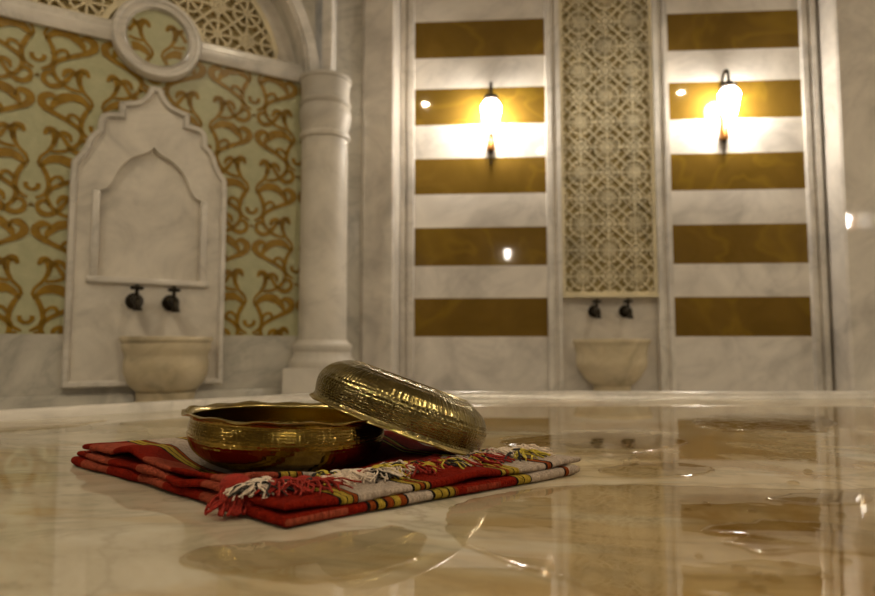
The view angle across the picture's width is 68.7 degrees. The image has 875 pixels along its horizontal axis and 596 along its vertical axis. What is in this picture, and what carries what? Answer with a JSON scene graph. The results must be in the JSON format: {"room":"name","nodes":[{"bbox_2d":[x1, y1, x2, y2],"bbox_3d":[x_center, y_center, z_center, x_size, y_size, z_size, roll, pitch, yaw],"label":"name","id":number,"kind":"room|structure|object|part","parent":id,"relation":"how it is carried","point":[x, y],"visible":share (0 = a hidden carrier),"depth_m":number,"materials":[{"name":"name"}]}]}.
{"room":"spa","nodes":[
{"label":"spa","id":0,"kind":"room"},
{"bbox_2d":[0,0,315,397],"bbox_3d":[-1.451,-0.794,2.028,2.186,3.000,0.141,3,-5,-32],"label":"wall","id":1,"kind":"structure","parent":0,"point":[56,86],"depth_m":2.15,"materials":[{"name":"gold tile"}]},
{"bbox_2d":[0,388,281,409],"bbox_3d":[-1.409,0.498,1.866,2.175,0.400,0.020,3,-5,-32],"label":"baseboard","id":2,"kind":"structure","parent":1,"relation":"attached to","point":[70,400],"depth_m":2.06,"materials":[{"name":"grey stone"}]},
{"bbox_2d":[61,86,226,388],"bbox_3d":[-0.974,-0.217,2.176,0.492,1.023,0.040,3,-5,-32],"label":"fountain back panel","id":3,"kind":"object","parent":1,"relation":"attached to","point":[147,207],"visible":1,"depth_m":2.17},
{"bbox_2d":[125,284,143,310],"bbox_3d":[-0.980,-0.002,2.083,0.056,0.090,0.118,3,-5,-32],"label":"tap","id":4,"kind":"object","parent":3,"relation":"attached to","point":[134,301],"visible":1,"depth_m":2.07,"materials":[{"name":"brown metal"}]},
{"bbox_3d":[-0.976,0.015,2.075,0.034,0.055,0.104,3,-5,-32],"label":"spout","id":5,"kind":"part","parent":4,"relation":"part of","materials":[{"name":"brown metal"}]},
{"bbox_3d":[-0.976,-0.025,2.078,0.034,0.044,0.034,-1,-4,13],"label":"handle","id":6,"kind":"part","parent":4,"relation":"part of","materials":[{"name":"brown metal"}]},
{"bbox_3d":[-0.968,-0.054,2.156,0.380,0.020,0.020,3,-5,-32],"label":"sill","id":7,"kind":"part","parent":3,"relation":"part of","materials":[{"name":"white stone"}]},
{"bbox_3d":[-0.983,-0.290,2.196,0.324,0.464,0.003,3,-5,-32],"label":"panel","id":8,"kind":"part","parent":3,"relation":"part of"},
{"bbox_2d":[162,286,180,312],"bbox_3d":[-0.883,0.005,2.142,0.056,0.090,0.118,3,-5,-32],"label":"tap","id":9,"kind":"object","parent":3,"relation":"attached to","point":[169,302],"visible":1,"depth_m":2.13,"materials":[{"name":"brown metal"}]},
{"bbox_3d":[-0.880,0.022,2.134,0.034,0.055,0.104,3,-5,-32],"label":"spout","id":10,"kind":"part","parent":9,"relation":"part of","materials":[{"name":"brown metal"}]},
{"bbox_3d":[-0.880,-0.018,2.138,0.034,0.044,0.034,-1,-4,13],"label":"handle","id":11,"kind":"part","parent":9,"relation":"part of","materials":[{"name":"brown metal"}]},
{"bbox_2d":[0,0,303,83],"bbox_3d":[-1.421,-0.919,2.008,2.195,0.080,0.093,3,-5,-32],"label":"trim","id":12,"kind":"structure","parent":1,"relation":"attached to","point":[27,11],"depth_m":2.14,"materials":[{"name":"white stone"}]},
{"bbox_2d":[111,0,201,81],"bbox_3d":[-0.990,-0.899,2.252,0.290,0.290,0.100,3,-5,-32],"label":"round medallion","id":13,"kind":"object","parent":1,"relation":"attached to","point":[157,40],"visible":1,"depth_m":2.22,"materials":[{"name":"white stone"}]},
{"bbox_2d":[278,0,318,71],"bbox_3d":[-0.978,-1.167,2.253,1.180,0.602,0.066,3,-5,-32],"label":"trim","id":14,"kind":"structure","parent":1,"relation":"attached to","point":[294,10],"depth_m":2.50,"materials":[{"name":"white stone"}]},
{"bbox_2d":[322,0,336,70],"bbox_3d":[-0.440,-1.549,2.641,0.039,1.403,0.120,0,-4,0],"label":"trim","id":15,"kind":"structure","parent":1,"relation":"attached to","point":[329,21],"depth_m":2.55,"materials":[{"name":"white stone"}]},
{"bbox_2d":[110,0,362,360],"bbox_3d":[-0.936,-0.765,2.418,1.397,3.000,0.131,3,-5,-33],"label":"wall","id":16,"kind":"structure","parent":0,"point":[349,12],"depth_m":2.71,"materials":[{"name":"grey stone"}]},
{"bbox_2d":[30,0,126,18],"bbox_3d":[-1.204,-1.142,2.194,0.450,0.399,0.036,3,-5,-32],"label":"lattice screen","id":17,"kind":"object","parent":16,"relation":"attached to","point":[106,9],"visible":0.59,"depth_m":2.19,"materials":[{"name":"stone"}]},
{"bbox_2d":[168,0,278,58],"bbox_3d":[-0.826,-1.125,2.426,0.451,0.399,0.036,3,-5,-32],"label":"lattice screen","id":18,"kind":"object","parent":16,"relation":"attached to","point":[242,25],"visible":0.77,"depth_m":2.45,"materials":[{"name":"stone"}]},
{"bbox_2d":[563,297,658,390],"bbox_3d":[0.844,-0.726,2.944,2.120,3.000,0.121,0,-4,4],"label":"wall","id":19,"kind":"structure","parent":0,"point":[577,323],"depth_m":2.83,"materials":[{"name":"stone"}]},
{"bbox_2d":[399,0,414,380],"bbox_3d":[-0.135,-0.728,2.925,0.064,3.000,0.050,0,-4,4],"label":"trim","id":20,"kind":"structure","parent":19,"relation":"attached to","point":[407,132],"depth_m":2.89,"materials":[{"name":"white stone"}]},
{"bbox_2d":[414,0,548,390],"bbox_3d":[0.192,-0.729,2.913,0.591,3.000,0.031,0,-4,4],"label":"striped panel","id":21,"kind":"object","parent":19,"relation":"attached to","point":[481,293],"visible":0.94,"depth_m":2.88,"materials":[{"name":"stone"}]},
{"bbox_2d":[481,82,500,164],"bbox_3d":[0.237,-0.780,2.836,0.088,0.372,0.133,0,-4,4],"label":"wall sconce","id":22,"kind":"object","parent":21,"relation":"attached to","point":[490,108],"visible":1,"depth_m":2.79,"materials":[{"name":"glass"}]},
{"bbox_3d":[0.236,-0.798,2.815,0.088,0.142,0.088,0,-4,4],"label":"glass globe","id":23,"kind":"part","parent":22,"relation":"part of","materials":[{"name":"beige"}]},
{"bbox_2d":[544,0,563,390],"bbox_3d":[0.519,-0.731,2.881,0.065,3.000,0.050,0,-4,4],"label":"trim","id":24,"kind":"structure","parent":19,"relation":"attached to","point":[551,7],"depth_m":2.84,"materials":[{"name":"white stone"}]},
{"bbox_2d":[588,298,601,318],"bbox_3d":[0.690,0.047,2.778,0.056,0.090,0.118,0,-4,4],"label":"tap","id":25,"kind":"object","parent":19,"relation":"attached to","point":[594,311],"visible":1,"depth_m":2.77,"materials":[{"name":"brown metal"}]},
{"bbox_3d":[0.690,0.023,2.773,0.034,0.044,0.034,4,-6,-41],"label":"handle","id":26,"kind":"part","parent":25,"relation":"part of","materials":[{"name":"brown metal"}]},
{"bbox_3d":[0.690,0.064,2.769,0.034,0.055,0.104,0,-4,4],"label":"spout","id":27,"kind":"part","parent":25,"relation":"part of","materials":[{"name":"brown metal"}]},
{"bbox_2d":[559,0,658,297],"bbox_3d":[0.758,-1.112,2.896,0.422,2.226,0.041,0,-4,4],"label":"lattice screen","id":28,"kind":"object","parent":19,"relation":"attached to","point":[608,193],"visible":1,"depth_m":2.86,"materials":[{"name":"stone"}]},
{"bbox_2d":[619,298,633,318],"bbox_3d":[0.823,0.046,2.769,0.056,0.090,0.118,0,-4,4],"label":"tap","id":29,"kind":"object","parent":19,"relation":"attached to","point":[625,311],"visible":1,"depth_m":2.76,"materials":[{"name":"brown metal"}]},
{"bbox_3d":[0.823,0.022,2.764,0.034,0.044,0.034,4,-6,-41],"label":"handle","id":30,"kind":"part","parent":29,"relation":"part of","materials":[{"name":"brown metal"}]},
{"bbox_3d":[0.823,0.063,2.760,0.034,0.055,0.104,0,-4,4],"label":"spout","id":31,"kind":"part","parent":29,"relation":"part of","materials":[{"name":"brown metal"}]},
{"bbox_2d":[651,0,676,390],"bbox_3d":[0.997,-0.733,2.849,0.066,3.000,0.050,0,-4,4],"label":"trim","id":32,"kind":"structure","parent":19,"relation":"attached to","point":[666,340],"depth_m":2.81,"materials":[{"name":"white stone"}]},
{"bbox_2d":[666,0,813,390],"bbox_3d":[1.317,-0.734,2.837,0.573,3.000,0.031,0,-4,4],"label":"striped panel","id":33,"kind":"object","parent":19,"relation":"attached to","point":[742,302],"visible":0.68,"depth_m":2.80,"materials":[{"name":"stone"}]},
{"bbox_2d":[718,69,739,154],"bbox_3d":[1.255,-0.812,2.769,0.088,0.372,0.133,0,-4,4],"label":"wall sconce","id":34,"kind":"object","parent":33,"relation":"attached to","point":[729,95],"visible":1,"depth_m":2.73,"materials":[{"name":"glass"}]},
{"bbox_3d":[1.256,-0.962,2.792,0.012,0.069,0.082,0,-4,4],"label":"hook arm","id":35,"kind":"part","parent":34,"relation":"part of","materials":[{"name":"metal"}]},
{"bbox_3d":[1.253,-0.830,2.748,0.088,0.142,0.088,0,-4,4],"label":"glass globe","id":36,"kind":"part","parent":34,"relation":"part of","materials":[{"name":"beige glass"}]},
{"bbox_2d":[798,0,831,390],"bbox_3d":[1.635,-0.737,2.805,0.067,3.000,0.050,0,-4,4],"label":"trim","id":37,"kind":"structure","parent":19,"relation":"attached to","point":[806,16],"depth_m":2.76,"materials":[{"name":"white stone"}]},
{"bbox_3d":[0.500,0.557,-0.743,9.400,0.100,8.600,0,-4,0],"label":"floor","id":38,"kind":"structure","parent":0,"visible":0},
{"bbox_2d":[119,336,213,401],"bbox_3d":[-0.878,0.420,2.087,0.298,0.588,0.137,3,-5,-32],"label":"basin","id":39,"kind":"object","parent":38,"relation":"on","point":[157,368],"visible":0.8,"depth_m":2.06,"materials":[{"name":"stone"}]},
{"bbox_2d":[282,69,352,393],"bbox_3d":[-0.440,-0.059,2.461,0.244,1.599,0.244,0,-4,0],"label":"marble column","id":40,"kind":"structure","parent":38,"relation":"on","point":[324,113],"depth_m":2.40,"materials":[{"name":"white stone"}]},
{"bbox_2d":[360,0,400,374],"bbox_3d":[-0.251,-0.734,2.842,0.169,3.000,0.238,0,-4,0],"label":"pilaster","id":41,"kind":"object","parent":38,"relation":"on","point":[381,30],"visible":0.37,"depth_m":2.72,"materials":[{"name":"stone"}]},
{"bbox_2d":[0,391,874,595],"bbox_3d":[0.600,0.321,-0.274,4.700,0.440,3.900,0,-4,0],"label":"stone platform","id":42,"kind":"object","parent":38,"relation":"on","point":[67,529],"visible":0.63,"depth_m":0.52,"materials":[{"name":"grey stone"}]},
{"bbox_2d":[190,525,418,551],"bbox_3d":[-0.080,0.171,0.424,0.169,0.001,0.102,2,-5,-23],"label":"puddle","id":43,"kind":"object","parent":42,"relation":"on","point":[388,525],"visible":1,"depth_m":0.46,"materials":[{"name":"clear liquid"}]},
{"bbox_2d":[71,430,580,527],"bbox_3d":[-0.129,0.177,0.732,0.454,0.032,0.399,-4,-6,45],"label":"folded towel","id":44,"kind":"object","parent":42,"relation":"on","point":[403,471],"visible":0.87,"depth_m":0.60,"materials":[{"name":"red fabric"}]},
{"bbox_2d":[181,401,383,472],"bbox_3d":[-0.163,0.151,0.703,0.223,0.065,0.222,0,-4,4],"label":"bowl","id":45,"kind":"object","parent":44,"relation":"on","point":[246,436],"visible":0.88,"depth_m":0.62,"materials":[{"name":"gold metal"}]},
{"bbox_2d":[309,360,486,455],"bbox_3d":[-0.046,0.128,0.745,0.205,0.113,0.210,1,-4,-13],"label":"bowl","id":46,"kind":"object","parent":44,"relation":"on","point":[416,411],"visible":0.98,"depth_m":0.66,"materials":[{"name":"gold metal"}]},
{"bbox_3d":[0.004,0.169,0.660,0.225,0.012,0.031,3,-5,-38],"label":"fringe cord","id":47,"kind":"part","parent":44,"relation":"part of","materials":[{"name":"fabric"}]},
{"bbox_2d":[498,432,686,442],"bbox_3d":[0.228,0.207,0.922,0.267,0.001,0.188,3,-5,-34],"label":"puddle","id":48,"kind":"object","parent":42,"relation":"on","point":[589,432],"visible":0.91,"depth_m":0.98,"materials":[{"name":"clear liquid"}]},
{"bbox_2d":[449,484,860,507],"bbox_3d":[0.320,0.174,0.465,0.628,0.001,0.359,0,-4,0],"label":"puddle","id":49,"kind":"object","parent":42,"relation":"on","point":[583,484],"visible":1,"depth_m":0.62,"materials":[{"name":"clear liquid"}]},
{"bbox_2d":[599,461,714,469],"bbox_3d":[0.246,0.192,0.721,0.137,0.001,0.092,0,-4,0],"label":"puddle","id":50,"kind":"object","parent":42,"relation":"on","point":[659,461],"visible":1,"depth_m":0.75,"materials":[{"name":"clear liquid"}]},
{"bbox_2d":[692,413,837,430],"bbox_3d":[0.603,0.225,1.165,0.298,0.002,0.287,0,-4,0],"label":"puddle","id":51,"kind":"object","parent":42,"relation":"on","point":[809,419],"visible":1,"depth_m":1.18,"materials":[{"name":"clear liquid"}]},
{"bbox_2d":[705,519,873,540],"bbox_3d":[0.260,0.172,0.466,0.127,0.001,0.088,0,-4,0],"label":"puddle","id":52,"kind":"object","parent":42,"relation":"on","point":[757,519],"visible":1,"depth_m":0.50,"materials":[{"name":"clear liquid"}]},
{"bbox_2d":[572,339,650,390],"bbox_3d":[0.752,0.466,2.695,0.335,0.586,0.154,0,-4,4],"label":"basin","id":53,"kind":"object","parent":38,"relation":"on","point":[606,364],"visible":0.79,"depth_m":2.67,"materials":[{"name":"stone"}]},
{"bbox_2d":[815,0,874,390],"bbox_3d":[1.859,-0.741,2.747,0.382,3.000,0.230,0,-4,0],"label":"pilaster","id":54,"kind":"object","parent":38,"relation":"on","point":[845,29],"visible":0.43,"depth_m":2.66,"materials":[{"name":"stone"}]}
]}

